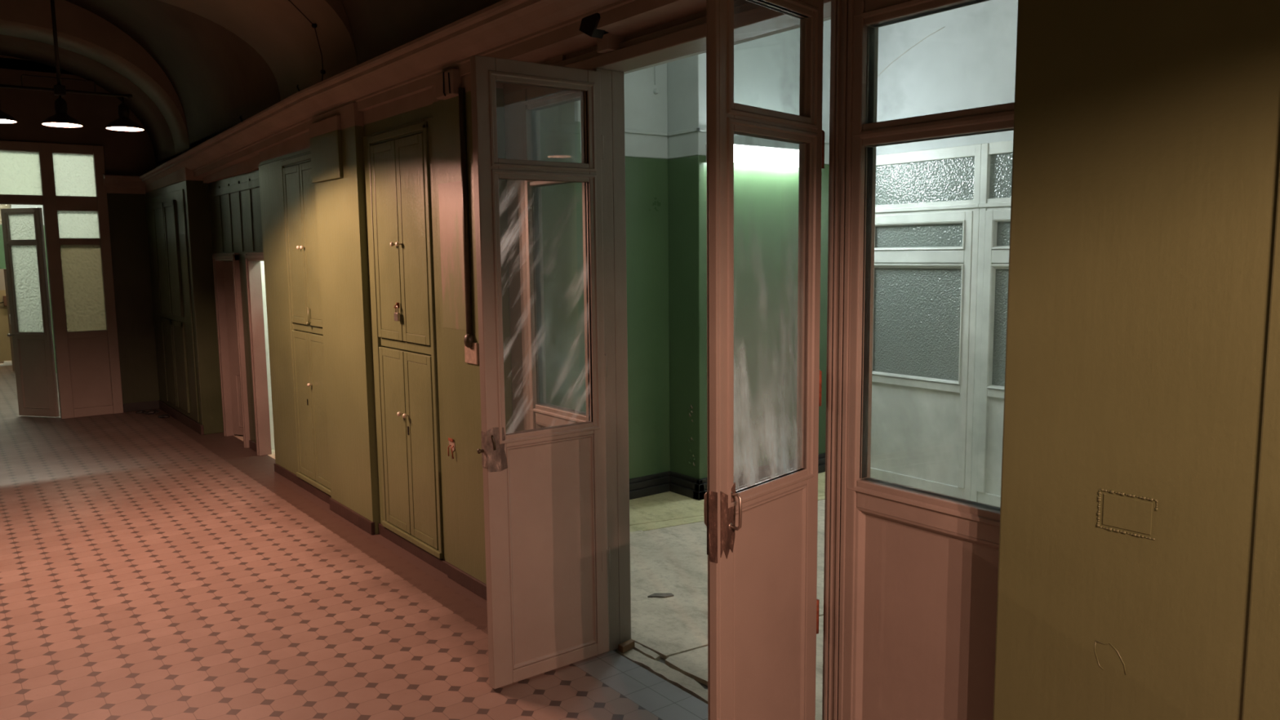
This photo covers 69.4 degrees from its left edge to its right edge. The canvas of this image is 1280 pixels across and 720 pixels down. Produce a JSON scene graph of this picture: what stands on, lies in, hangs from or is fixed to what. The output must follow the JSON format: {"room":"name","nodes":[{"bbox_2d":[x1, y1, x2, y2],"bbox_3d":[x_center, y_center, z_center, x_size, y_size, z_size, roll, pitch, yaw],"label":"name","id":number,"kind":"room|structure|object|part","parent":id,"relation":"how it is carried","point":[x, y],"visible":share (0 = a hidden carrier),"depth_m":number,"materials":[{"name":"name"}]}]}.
{"room":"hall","nodes":[
{"label":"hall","id":0,"kind":"room"},
{"bbox_2d":[0,268,11,361],"bbox_3d":[-9.597,-1.551,13.346,3.400,3.400,2.400,-6,8,-37],"label":"wall","id":1,"kind":"structure","parent":0,"point":[5,344],"depth_m":14.54,"materials":[{"name":"yellow paint"}]},
{"bbox_2d":[0,295,6,306],"bbox_3d":[-10.071,-0.565,14.438,0.576,0.861,0.062,-6,8,-37],"label":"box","id":2,"kind":"object","parent":1,"relation":"attached to","point":[4,302],"visible":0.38,"depth_m":14.47,"materials":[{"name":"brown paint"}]},
{"bbox_2d":[0,204,56,373],"bbox_3d":[-8.919,-1.437,12.309,3.200,3.400,0.120,-6,8,-37],"label":"wall","id":3,"kind":"structure","parent":0,"point":[2,263],"depth_m":12.55,"materials":[{"name":"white paint"}]},
{"bbox_2d":[0,204,11,224],"bbox_3d":[-8.998,-1.960,12.179,1.200,0.410,0.080,-6,8,-37],"label":"window","id":4,"kind":"structure","parent":3,"relation":"in","point":[2,206],"depth_m":12.47,"materials":[{"name":"paint"}]},
{"bbox_2d":[3,269,15,371],"bbox_3d":[-8.770,-0.545,12.936,0.143,1.440,0.500,-7,9,-42],"label":"door leaf","id":5,"kind":"structure","parent":3,"relation":"in","point":[5,271],"depth_m":13.03,"materials":[{"name":"brown paint"}]},
{"bbox_2d":[0,57,75,75],"bbox_3d":[-8.349,-3.112,11.509,3.600,0.100,7.150,-6,8,-37],"label":"ceiling","id":6,"kind":"structure","parent":0,"point":[49,68],"depth_m":8.90,"materials":[{"name":"beige paint"}]},
{"bbox_2d":[0,54,159,403],"bbox_3d":[-6.267,-1.365,8.848,3.200,4.000,0.120,-6,8,-37],"label":"wall","id":7,"kind":"structure","parent":0,"point":[125,153],"depth_m":9.48,"materials":[{"name":"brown paint"}]},
{"bbox_2d":[0,140,43,204],"bbox_3d":[-6.256,-1.778,8.743,0.995,0.595,0.110,-6,8,-37],"label":"window","id":8,"kind":"structure","parent":7,"relation":"in","point":[20,184],"depth_m":8.93,"materials":[{"name":"glass"}]},
{"bbox_3d":[-6.057,-1.798,8.896,0.490,0.435,0.006,-6,8,-37],"label":"glass pane","id":9,"kind":"part","parent":8,"relation":"part of","materials":[{"name":"glass"}]},
{"bbox_2d":[38,142,123,418],"bbox_3d":[-5.633,-0.784,9.333,0.550,2.720,0.110,-6,8,-37],"label":"window","id":10,"kind":"structure","parent":7,"relation":"in","point":[75,205],"depth_m":9.31,"materials":[{"name":"paint"}]},
{"bbox_2d":[0,207,59,417],"bbox_3d":[-6.132,-0.464,9.260,0.470,2.088,0.115,1,7,14],"label":"door leaf","id":11,"kind":"structure","parent":10,"relation":"attached to","point":[23,230],"depth_m":9.28,"materials":[{"name":"paint"}]},
{"bbox_3d":[-6.134,-1.321,9.192,0.338,0.258,0.004,1,7,14],"label":"glass pane","id":12,"kind":"part","parent":11,"relation":"part of","materials":[{"name":"glass"}]},
{"bbox_3d":[-6.127,-0.712,9.263,0.338,0.875,0.004,1,7,14],"label":"glass pane","id":13,"kind":"part","parent":11,"relation":"part of","materials":[{"name":"glass"}]},
{"bbox_3d":[-6.117,0.139,9.362,0.338,0.710,0.038,1,7,14],"label":"panel","id":14,"kind":"part","parent":11,"relation":"part of","materials":[{"name":"paint"}]},
{"bbox_3d":[-5.637,-1.841,9.217,0.370,0.435,0.006,-6,8,-37],"label":"glass pane","id":15,"kind":"part","parent":10,"relation":"part of","materials":[{"name":"glass"}]},
{"bbox_3d":[-5.632,-1.356,9.274,0.370,0.290,0.006,-6,8,-37],"label":"glass pane","id":16,"kind":"part","parent":10,"relation":"part of","materials":[{"name":"glass"}]},
{"bbox_3d":[-5.625,-0.727,9.347,0.370,0.887,0.006,-6,8,-37],"label":"glass pane","id":17,"kind":"part","parent":10,"relation":"part of","materials":[{"name":"glass"}]},
{"bbox_3d":[-5.615,0.124,9.445,0.350,0.710,0.030,-6,8,-37],"label":"panel","id":18,"kind":"part","parent":10,"relation":"part of","materials":[{"name":"paint"}]},
{"bbox_2d":[123,400,159,412],"bbox_3d":[-5.248,0.487,9.749,0.350,0.090,0.020,-6,8,-37],"label":"baseboard","id":19,"kind":"structure","parent":7,"relation":"attached to","point":[150,405],"depth_m":9.74,"materials":[{"name":"black paint"}]},
{"bbox_2d":[0,34,175,167],"bbox_3d":[-5.931,-2.588,8.298,2.940,1.550,0.970,-6,8,-37],"label":"ceiling","id":20,"kind":"structure","parent":0,"point":[144,108],"depth_m":8.86,"materials":[{"name":"beige paint"}]},
{"bbox_2d":[0,0,189,157],"bbox_3d":[-5.455,-2.522,7.683,2.940,1.550,0.610,-6,8,-37],"label":"ceiling","id":21,"kind":"structure","parent":0,"point":[81,31],"depth_m":8.00,"materials":[{"name":"beige paint"}]},
{"bbox_2d":[65,0,280,149],"bbox_3d":[-4.433,-2.379,6.364,2.940,1.550,2.760,-6,8,-37],"label":"ceiling","id":22,"kind":"structure","parent":0,"point":[217,77],"depth_m":7.34,"materials":[{"name":"beige paint"}]},
{"bbox_2d":[145,166,223,434],"bbox_3d":[-4.335,-0.616,9.144,0.540,2.400,1.900,-6,8,-37],"label":"wall","id":23,"kind":"structure","parent":0,"point":[197,203],"depth_m":8.30,"materials":[{"name":"green paint"}]},
{"bbox_2d":[145,189,199,422],"bbox_3d":[-4.576,-0.545,8.997,0.032,2.100,1.750,-6,8,-37],"label":"closet","id":24,"kind":"object","parent":23,"relation":"attached to","point":[166,218],"visible":1,"depth_m":8.83,"materials":[{"name":"green paint"}]},
{"bbox_3d":[-4.686,-0.991,9.073,0.022,1.070,0.480,-6,8,-37],"label":"door","id":25,"kind":"part","parent":24,"relation":"part of","materials":[{"name":"green paint"}]},
{"bbox_3d":[-4.675,0.012,9.190,0.022,0.850,0.480,-6,8,-37],"label":"door","id":26,"kind":"part","parent":24,"relation":"part of","materials":[{"name":"green paint"}]},
{"bbox_3d":[-4.381,-0.949,8.680,0.022,1.070,0.480,-6,8,-37],"label":"door","id":27,"kind":"part","parent":24,"relation":"part of","materials":[{"name":"green paint"}]},
{"bbox_3d":[-4.370,0.055,8.796,0.022,0.850,0.480,-6,8,-37],"label":"door","id":28,"kind":"part","parent":24,"relation":"part of","materials":[{"name":"green paint"}]},
{"bbox_2d":[159,400,204,435],"bbox_3d":[-4.536,0.553,9.112,0.024,0.090,1.905,-6,8,-37],"label":"baseboard","id":29,"kind":"structure","parent":23,"relation":"attached to","point":[198,428],"depth_m":8.95,"materials":[{"name":"paint"}]},
{"bbox_2d":[158,0,357,101],"bbox_3d":[-3.169,-2.203,4.734,2.940,1.550,1.400,-6,8,-37],"label":"ceiling","id":30,"kind":"structure","parent":0,"point":[287,42],"depth_m":5.59,"materials":[{"name":"beige paint"}]},
{"bbox_2d":[0,0,144,131],"bbox_3d":[-2.890,-1.659,4.564,0.731,0.978,0.177,-6,8,-37],"label":"pendant lamp","id":31,"kind":"object","parent":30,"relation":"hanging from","point":[60,119],"visible":1,"depth_m":4.59,"materials":[{"name":"black metal"}]},
{"bbox_3d":[-3.105,-1.179,4.450,0.177,0.056,0.177,-6,8,-37],"label":"lamp shade","id":32,"kind":"part","parent":31,"relation":"part of","materials":[{"name":"black metal"}]},
{"bbox_3d":[-2.891,-1.742,4.555,0.018,0.810,0.017,-6,8,-37],"label":"rod","id":33,"kind":"part","parent":31,"relation":"part of","materials":[{"name":"black metal"}]},
{"bbox_3d":[-2.885,-1.201,4.618,0.177,0.056,0.177,-6,8,-37],"label":"lamp shade","id":34,"kind":"part","parent":31,"relation":"part of","materials":[{"name":"black metal"}]},
{"bbox_3d":[-2.666,-1.223,4.785,0.177,0.056,0.177,-6,8,-37],"label":"lamp shade","id":35,"kind":"part","parent":31,"relation":"part of","materials":[{"name":"black metal"}]},
{"bbox_2d":[288,0,325,80],"bbox_3d":[-1.917,-1.834,5.258,0.113,0.508,0.430,2,7,21],"label":"cable","id":36,"kind":"object","parent":30,"relation":"attached to","point":[322,71],"visible":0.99,"depth_m":5.33,"materials":[{"name":"black metal"}]},
{"bbox_2d":[260,261,275,449],"bbox_3d":[-2.686,-0.442,7.934,1.180,2.300,2.250,-6,8,-37],"label":"wall","id":37,"kind":"structure","parent":0,"point":[262,265],"depth_m":7.62,"materials":[{"name":"white paint"}]},
{"bbox_2d":[258,73,580,584],"bbox_3d":[-1.532,-0.245,5.567,0.490,2.430,3.440,-6,8,-37],"label":"wall","id":38,"kind":"structure","parent":0,"point":[340,202],"depth_m":4.42,"materials":[{"name":"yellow paint"}]},
{"bbox_2d":[309,115,342,182],"bbox_3d":[-1.842,-1.228,5.420,0.022,0.345,0.475,-6,8,-37],"label":"board","id":39,"kind":"object","parent":38,"relation":"attached to","point":[325,135],"visible":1,"depth_m":5.38,"materials":[{"name":"green paint"}]},
{"bbox_2d":[328,497,375,534],"bbox_3d":[-1.747,0.940,5.595,0.024,0.075,0.695,-6,8,-37],"label":"baseboard","id":40,"kind":"structure","parent":38,"relation":"attached to","point":[342,510],"depth_m":5.54,"materials":[{"name":"paint"}]},
{"bbox_2d":[435,68,462,99],"bbox_3d":[-0.866,-1.241,4.169,0.057,0.112,0.175,-6,8,-37],"label":"junction box","id":41,"kind":"object","parent":38,"relation":"attached to","point":[447,82],"visible":0.98,"depth_m":4.13,"materials":[{"name":"black metal"}]},
{"bbox_2d":[447,437,455,458],"bbox_3d":[-0.915,0.427,4.479,0.021,0.094,0.061,-6,8,-37],"label":"bracket","id":42,"kind":"object","parent":38,"relation":"attached to","point":[451,443],"visible":1,"depth_m":4.47,"materials":[{"name":"metal"}]},
{"bbox_2d":[447,563,486,599],"bbox_3d":[-0.797,1.069,4.418,0.024,0.070,0.510,-6,8,-37],"label":"baseboard","id":43,"kind":"structure","parent":38,"relation":"attached to","point":[465,580],"depth_m":4.44,"materials":[{"name":"paint"}]},
{"bbox_2d":[457,87,478,364],"bbox_3d":[-0.784,-0.593,4.166,0.052,1.230,0.120,-6,8,-37],"label":"conduit","id":44,"kind":"object","parent":38,"relation":"attached to","point":[471,348],"visible":1,"depth_m":4.16,"materials":[{"name":"metal"}]},
{"bbox_2d":[504,68,631,652],"bbox_3d":[-0.315,0.009,3.902,0.137,2.285,0.700,-6,8,-37],"label":"door frame","id":45,"kind":"structure","parent":38,"relation":"in","point":[531,411],"depth_m":3.74,"materials":[{"name":"paint"}]},
{"bbox_2d":[470,54,609,688],"bbox_3d":[-0.354,0.066,3.429,0.556,2.258,0.058,-6,8,-37],"label":"door leaf","id":46,"kind":"structure","parent":45,"relation":"attached to","point":[548,552],"depth_m":3.44,"materials":[{"name":"paint"}]},
{"bbox_3d":[-0.522,0.294,3.296,0.018,0.054,0.013,-2,7,-15],"label":"latch lever","id":47,"kind":"part","parent":46,"relation":"part of","materials":[{"name":"brown metal"}]},
{"bbox_3d":[-0.337,0.718,3.518,0.392,0.843,0.038,-6,8,-37],"label":"panel","id":48,"kind":"part","parent":46,"relation":"part of","materials":[{"name":"paint"}]},
{"bbox_3d":[-0.301,0.017,3.831,0.072,2.285,0.540,-6,8,-37],"label":"moulding","id":49,"kind":"part","parent":45,"relation":"part of","materials":[{"name":"paint"}]},
{"bbox_2d":[340,0,502,65],"bbox_3d":[0.049,-1.755,0.582,2.940,1.550,9.156,-6,8,-37],"label":"ceiling","id":50,"kind":"structure","parent":0,"point":[378,27],"depth_m":4.67,"materials":[{"name":"beige paint"}]},
{"bbox_2d":[0,361,996,719],"bbox_3d":[-3.275,0.752,8.019,6.800,0.082,24.500,-6,8,-37],"label":"floor","id":51,"kind":"structure","parent":0,"point":[153,567],"depth_m":4.28,"materials":[{"name":"tile"}]},
{"bbox_2d":[0,360,12,365],"bbox_3d":[-9.627,0.051,14.010,0.220,0.065,0.110,-6,8,-37],"label":"bundle","id":52,"kind":"object","parent":51,"relation":"on","point":[6,362],"visible":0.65,"depth_m":14.00,"materials":[{"name":"beige"}]},
{"bbox_2d":[135,409,146,413],"bbox_3d":[-5.182,0.536,9.601,0.100,0.026,0.062,-6,8,-37],"label":"lump","id":53,"kind":"object","parent":51,"relation":"on","point":[140,411],"visible":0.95,"depth_m":9.59,"materials":[{"name":"black paint"}]},
{"bbox_2d":[143,409,159,414],"bbox_3d":[-5.047,0.535,9.548,0.156,0.036,0.105,-6,8,-37],"label":"lump","id":54,"kind":"object","parent":51,"relation":"on","point":[152,411],"visible":1,"depth_m":9.52,"materials":[{"name":"black paint"}]},
{"bbox_2d":[258,151,331,504],"bbox_3d":[-2.340,-0.229,6.285,0.083,2.250,1.325,-6,8,-37],"label":"tall cabinet","id":55,"kind":"object","parent":51,"relation":"on","point":[287,192],"visible":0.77,"depth_m":6.25,"materials":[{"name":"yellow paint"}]},
{"bbox_3d":[-2.281,-0.759,6.139,0.022,1.035,0.336,-6,8,-37],"label":"door","id":56,"kind":"part","parent":55,"relation":"part of","materials":[{"name":"yellow paint"}]},
{"bbox_3d":[-2.172,-0.242,6.059,0.016,2.145,0.765,-6,8,-37],"label":"architrave","id":57,"kind":"part","parent":55,"relation":"part of","materials":[{"name":"yellow paint"}]},
{"bbox_3d":[-2.270,0.302,6.263,0.022,0.990,0.336,-6,8,-37],"label":"door","id":58,"kind":"part","parent":55,"relation":"part of","materials":[{"name":"yellow paint"}]},
{"bbox_3d":[-2.071,-0.729,5.868,0.022,1.035,0.336,-6,8,-37],"label":"door","id":59,"kind":"part","parent":55,"relation":"part of","materials":[{"name":"yellow paint"}]},
{"bbox_3d":[-2.162,0.829,6.182,0.032,0.032,0.765,-6,8,-37],"label":"sill","id":60,"kind":"part","parent":55,"relation":"part of","materials":[{"name":"yellow paint"}]},
{"bbox_3d":[-2.060,0.331,5.992,0.022,0.990,0.336,-6,8,-37],"label":"door","id":61,"kind":"part","parent":55,"relation":"part of","materials":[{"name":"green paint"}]},
{"bbox_2d":[363,116,448,574],"bbox_3d":[-1.239,-0.075,4.863,0.083,2.250,0.905,-6,8,-37],"label":"tall cabinet","id":62,"kind":"object","parent":51,"relation":"on","point":[400,181],"visible":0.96,"depth_m":4.80,"materials":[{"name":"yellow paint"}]},
{"bbox_3d":[-1.345,-0.628,4.930,0.022,1.035,0.326,-6,8,-37],"label":"door","id":63,"kind":"part","parent":62,"relation":"part of","materials":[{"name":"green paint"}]},
{"bbox_3d":[-1.333,0.432,5.054,0.022,0.990,0.326,-6,8,-37],"label":"door","id":64,"kind":"part","parent":62,"relation":"part of","materials":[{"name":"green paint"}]},
{"bbox_2d":[394,302,399,321],"bbox_3d":[-1.269,-0.251,4.830,0.029,0.096,0.048,-6,8,-37],"label":"padlock","id":65,"kind":"object","parent":62,"relation":"hanging from","point":[397,315],"visible":1,"depth_m":4.82,"materials":[{"name":"metal"}]},
{"bbox_3d":[-1.242,-0.596,4.757,0.031,0.024,0.025,-6,8,-37],"label":"knob","id":66,"kind":"part","parent":62,"relation":"part of","materials":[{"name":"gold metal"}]},
{"bbox_3d":[-1.228,0.960,4.977,0.032,0.032,0.745,-6,8,-37],"label":"sill","id":67,"kind":"part","parent":62,"relation":"part of","materials":[{"name":"yellow paint"}]},
{"bbox_3d":[-1.141,-0.600,4.667,0.022,1.035,0.326,-6,8,-37],"label":"door","id":68,"kind":"part","parent":62,"relation":"part of","materials":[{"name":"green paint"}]},
{"bbox_3d":[-1.129,0.461,4.791,0.022,0.990,0.326,-6,8,-37],"label":"door","id":69,"kind":"part","parent":62,"relation":"part of","materials":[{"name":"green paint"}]},
{"bbox_2d":[617,639,635,653],"bbox_3d":[-0.052,1.160,3.752,0.034,0.028,0.080,6,9,44],"label":"wood offcut","id":70,"kind":"object","parent":51,"relation":"on","point":[623,647],"visible":1,"depth_m":3.74,"materials":[{"name":"brown wood"}]},
{"bbox_2d":[647,593,673,597],"bbox_3d":[0.097,1.101,4.327,0.122,0.006,0.044,0,7,2],"label":"chip","id":71,"kind":"object","parent":51,"relation":"on","point":[654,595],"visible":1,"depth_m":4.32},
{"bbox_2d":[1241,160,1279,719],"bbox_3d":[1.636,0.327,1.141,0.083,2.250,1.545,-6,8,-37],"label":"tall cabinet","id":72,"kind":"object","parent":51,"relation":"on","point":[1261,691],"visible":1,"depth_m":1.74,"materials":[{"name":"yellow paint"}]},
{"bbox_2d":[540,0,830,71],"bbox_3d":[0.302,-1.903,3.076,0.335,1.540,2.600,-6,8,-37],"label":"wall","id":73,"kind":"structure","parent":0,"point":[739,2],"depth_m":3.29,"materials":[{"name":"white paint"}]},
{"bbox_2d":[502,0,832,94],"bbox_3d":[0.205,-1.089,3.083,0.130,0.075,2.470,-6,8,-37],"label":"beam","id":74,"kind":"structure","parent":73,"relation":"attached to","point":[751,20],"depth_m":3.14,"materials":[{"name":"paint"}]},
{"bbox_2d":[596,33,624,53],"bbox_3d":[-0.103,-1.160,3.394,0.090,0.060,0.070,-6,8,-37],"label":"support block","id":75,"kind":"object","parent":74,"relation":"on","point":[609,42],"visible":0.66,"depth_m":3.36,"materials":[{"name":"brown wood"}]},
{"bbox_2d":[579,13,608,38],"bbox_3d":[-0.151,-1.193,3.313,0.080,0.084,0.124,-6,8,-37],"label":"sensor","id":76,"kind":"object","parent":75,"relation":"attached to","point":[588,24],"visible":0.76,"depth_m":3.29,"materials":[{"name":"black plastic"}]},
{"bbox_2d":[574,16,831,412],"bbox_3d":[0.339,-0.663,3.493,0.030,3.700,4.400,-6,8,-37],"label":"wall","id":77,"kind":"structure","parent":0,"point":[577,110],"depth_m":4.31,"materials":[{"name":"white paint"}]},
{"bbox_2d":[579,19,831,479],"bbox_3d":[0.225,-0.955,6.007,3.420,3.700,0.450,-6,8,-37],"label":"wall","id":78,"kind":"structure","parent":0,"point":[666,176],"depth_m":6.09,"materials":[{"name":"green paint"}]},
{"bbox_2d":[653,88,658,93],"bbox_3d":[0.104,-1.718,5.916,0.034,0.033,0.018,-6,8,-37],"label":"button","id":79,"kind":"object","parent":78,"relation":"attached to","point":[655,91],"visible":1,"depth_m":5.91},
{"bbox_2d":[688,404,695,466],"bbox_3d":[0.336,0.492,6.052,0.018,0.408,0.070,-6,8,-37],"label":"peeling paint","id":80,"kind":"object","parent":78,"relation":"attached to","point":[690,415],"visible":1,"depth_m":6.06,"materials":[{"name":"paint"}]},
{"bbox_2d":[580,124,829,143],"bbox_3d":[0.111,-1.435,5.763,3.020,0.023,0.317,-6,8,-37],"label":"rail","id":81,"kind":"object","parent":78,"relation":"attached to","point":[696,129],"visible":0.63,"depth_m":5.88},
{"bbox_2d":[629,453,825,500],"bbox_3d":[0.144,0.845,6.019,3.020,0.125,0.360,-6,8,-37],"label":"baseboard","id":82,"kind":"structure","parent":78,"relation":"attached to","point":[692,487],"depth_m":6.15,"materials":[{"name":"black paint"}]},
{"bbox_2d":[706,143,799,167],"bbox_3d":[0.810,-1.339,6.067,0.920,0.117,0.108,-6,8,-37],"label":"tube light","id":83,"kind":"object","parent":78,"relation":"attached to","point":[743,153],"visible":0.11,"depth_m":6.03,"materials":[{"name":"white glass"}]},
{"bbox_2d":[733,145,799,167],"bbox_3d":[0.821,-1.334,6.053,0.870,0.104,0.066,-6,8,-37],"label":"diffuser","id":84,"kind":"object","parent":83,"relation":"attached to","point":[752,154],"depth_m":6.03,"materials":[{"name":"white plastic"}]},
{"bbox_2d":[155,0,1279,719],"bbox_3d":[-0.372,-0.890,3.996,0.450,4.050,14.900,-6,8,-37],"label":"wall","id":85,"kind":"structure","parent":0,"point":[1146,156],"depth_m":1.92,"materials":[{"name":"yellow paint"}]},
{"bbox_2d":[212,253,249,448],"bbox_3d":[-3.499,-0.102,7.981,0.105,1.630,0.700,-6,8,-37],"label":"door","id":86,"kind":"structure","parent":85,"relation":"in","point":[218,259],"depth_m":8.13,"materials":[{"name":"paint"}]},
{"bbox_2d":[222,261,243,435],"bbox_3d":[-3.392,-0.090,8.113,0.570,1.545,0.046,2,7,24],"label":"door leaf","id":87,"kind":"structure","parent":86,"relation":"attached to","point":[227,265],"depth_m":8.19,"materials":[{"name":"paint"}]},
{"bbox_3d":[-3.395,0.371,8.148,0.414,0.474,0.006,2,7,24],"label":"moulding","id":88,"kind":"part","parent":87,"relation":"part of","materials":[{"name":"paint"}]},
{"bbox_2d":[248,440,256,451],"bbox_3d":[-3.180,0.718,7.657,0.024,0.070,0.300,-6,8,-37],"label":"baseboard","id":89,"kind":"structure","parent":85,"relation":"attached to","point":[252,444],"depth_m":7.68,"materials":[{"name":"paint"}]},
{"bbox_2d":[244,252,271,455],"bbox_3d":[-2.873,-0.014,7.174,0.105,1.630,0.670,-6,8,-37],"label":"door","id":90,"kind":"structure","parent":85,"relation":"in","point":[252,260],"depth_m":7.39,"materials":[{"name":"paint"}]},
{"bbox_2d":[102,0,737,194],"bbox_3d":[-0.669,-1.247,3.702,0.620,0.336,14.860,-6,8,-37],"label":"crown molding","id":91,"kind":"structure","parent":85,"relation":"attached to","point":[533,31],"depth_m":4.13,"materials":[{"name":"brown wood"}]},
{"bbox_2d":[822,0,1014,719],"bbox_3d":[0.775,0.161,2.495,0.137,2.285,0.607,-6,8,-37],"label":"door frame","id":92,"kind":"structure","parent":85,"relation":"in","point":[911,574],"depth_m":2.56,"materials":[{"name":"paint"}]},
{"bbox_2d":[703,0,824,719],"bbox_3d":[0.350,0.136,2.504,0.109,2.258,0.537,5,9,41],"label":"door leaf","id":93,"kind":"structure","parent":92,"relation":"attached to","point":[763,604],"depth_m":2.48,"materials":[{"name":"paint"}]},
{"bbox_3d":[0.180,0.387,2.388,0.036,0.102,0.020,5,9,41],"label":"pull handle","id":94,"kind":"part","parent":93,"relation":"part of","materials":[{"name":"metal"}]},
{"bbox_3d":[0.243,0.385,2.349,0.036,0.102,0.020,5,9,41],"label":"pull handle","id":95,"kind":"part","parent":93,"relation":"part of","materials":[{"name":"metal"}]},
{"bbox_3d":[0.340,-0.126,2.465,0.004,0.920,0.373,5,9,41],"label":"glass pane","id":96,"kind":"part","parent":93,"relation":"part of","materials":[{"name":"glass"}]},
{"bbox_3d":[0.350,0.790,2.572,0.038,0.843,0.373,5,9,41],"label":"panel","id":97,"kind":"part","parent":93,"relation":"part of","materials":[{"name":"paint"}]},
{"bbox_3d":[0.785,0.825,2.526,0.020,0.778,0.460,-6,8,-37],"label":"panel","id":98,"kind":"part","parent":92,"relation":"part of","materials":[{"name":"paint"}]},
{"bbox_2d":[1093,640,1126,674],"bbox_3d":[1.020,0.645,2.005,0.003,0.066,0.070,-6,8,-37],"label":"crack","id":99,"kind":"object","parent":85,"relation":"attached to","point":[1095,642],"visible":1,"depth_m":2.01,"materials":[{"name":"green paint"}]},
{"bbox_2d":[1096,488,1158,540],"bbox_3d":[1.027,0.325,1.952,0.007,0.088,0.122,-6,8,-37],"label":"wall plate","id":100,"kind":"object","parent":85,"relation":"attached to","point":[1134,515],"visible":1,"depth_m":1.95,"materials":[{"name":"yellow paint"}]},
{"bbox_3d":[1.027,0.325,1.951,0.002,0.068,0.100,-6,8,-37],"label":"plate","id":101,"kind":"part","parent":100,"relation":"part of","materials":[{"name":"yellow paint"}]},
{"bbox_2d":[875,0,1017,155],"bbox_3d":[2.726,-2.009,4.943,0.180,1.515,4.200,-6,8,-37],"label":"wall","id":102,"kind":"structure","parent":0,"point":[970,62],"depth_m":5.83,"materials":[{"name":"white paint"}]},
{"bbox_2d":[877,26,944,76],"bbox_3d":[1.746,-1.982,6.079,0.004,0.293,0.582,-6,8,-37],"label":"plaster crack","id":103,"kind":"object","parent":102,"relation":"attached to","point":[943,27],"visible":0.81,"depth_m":6.05,"materials":[{"name":"paint"}]},
{"bbox_2d":[970,140,1013,506],"bbox_3d":[2.405,-0.175,5.435,0.104,2.235,0.915,-6,8,-37],"label":"window","id":104,"kind":"structure","parent":102,"relation":"in","point":[996,175],"depth_m":5.69,"materials":[{"name":"white paint"}]},
{"bbox_3d":[2.406,0.558,5.516,0.024,0.620,0.735,-6,8,-37],"label":"panel","id":105,"kind":"part","parent":104,"relation":"part of","materials":[{"name":"white paint"}]},
{"bbox_3d":[2.400,-0.179,5.431,0.005,0.775,0.735,-6,8,-37],"label":"glass pane","id":106,"kind":"part","parent":104,"relation":"part of","materials":[{"name":"glass"}]},
{"bbox_3d":[2.390,-1.083,5.326,0.005,0.275,0.835,-6,8,-37],"label":"glass pane","id":107,"kind":"part","parent":104,"relation":"part of","materials":[{"name":"glass"}]},
{"bbox_3d":[2.394,-0.736,5.366,0.005,0.185,0.735,-6,8,-37],"label":"glass pane","id":108,"kind":"part","parent":104,"relation":"part of","materials":[{"name":"glass"}]},
{"bbox_3d":[2.622,-0.146,5.165,0.090,2.235,3.960,-6,8,-37],"label":"wall","id":109,"kind":"structure","parent":0,"visible":0},
{"bbox_2d":[870,143,982,500],"bbox_3d":[1.846,-0.253,6.155,0.104,2.235,0.915,-6,8,-37],"label":"window","id":110,"kind":"structure","parent":109,"relation":"in","point":[927,202],"depth_m":6.08,"materials":[{"name":"white paint"}]},
{"bbox_3d":[1.848,0.480,6.236,0.024,0.620,0.735,-6,8,-37],"label":"panel","id":111,"kind":"part","parent":110,"relation":"part of","materials":[{"name":"white paint"}]},
{"bbox_3d":[1.842,-0.257,6.152,0.005,0.775,0.735,-6,8,-37],"label":"glass pane","id":112,"kind":"part","parent":110,"relation":"part of","materials":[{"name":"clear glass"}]},
{"bbox_3d":[1.835,-0.813,6.087,0.005,0.185,0.735,-6,8,-37],"label":"glass pane","id":113,"kind":"part","parent":110,"relation":"part of","materials":[{"name":"glass"}]},
{"bbox_3d":[1.832,-1.161,6.046,0.005,0.275,0.835,-6,8,-37],"label":"glass pane","id":114,"kind":"part","parent":110,"relation":"part of","materials":[{"name":"glass"}]}
]}

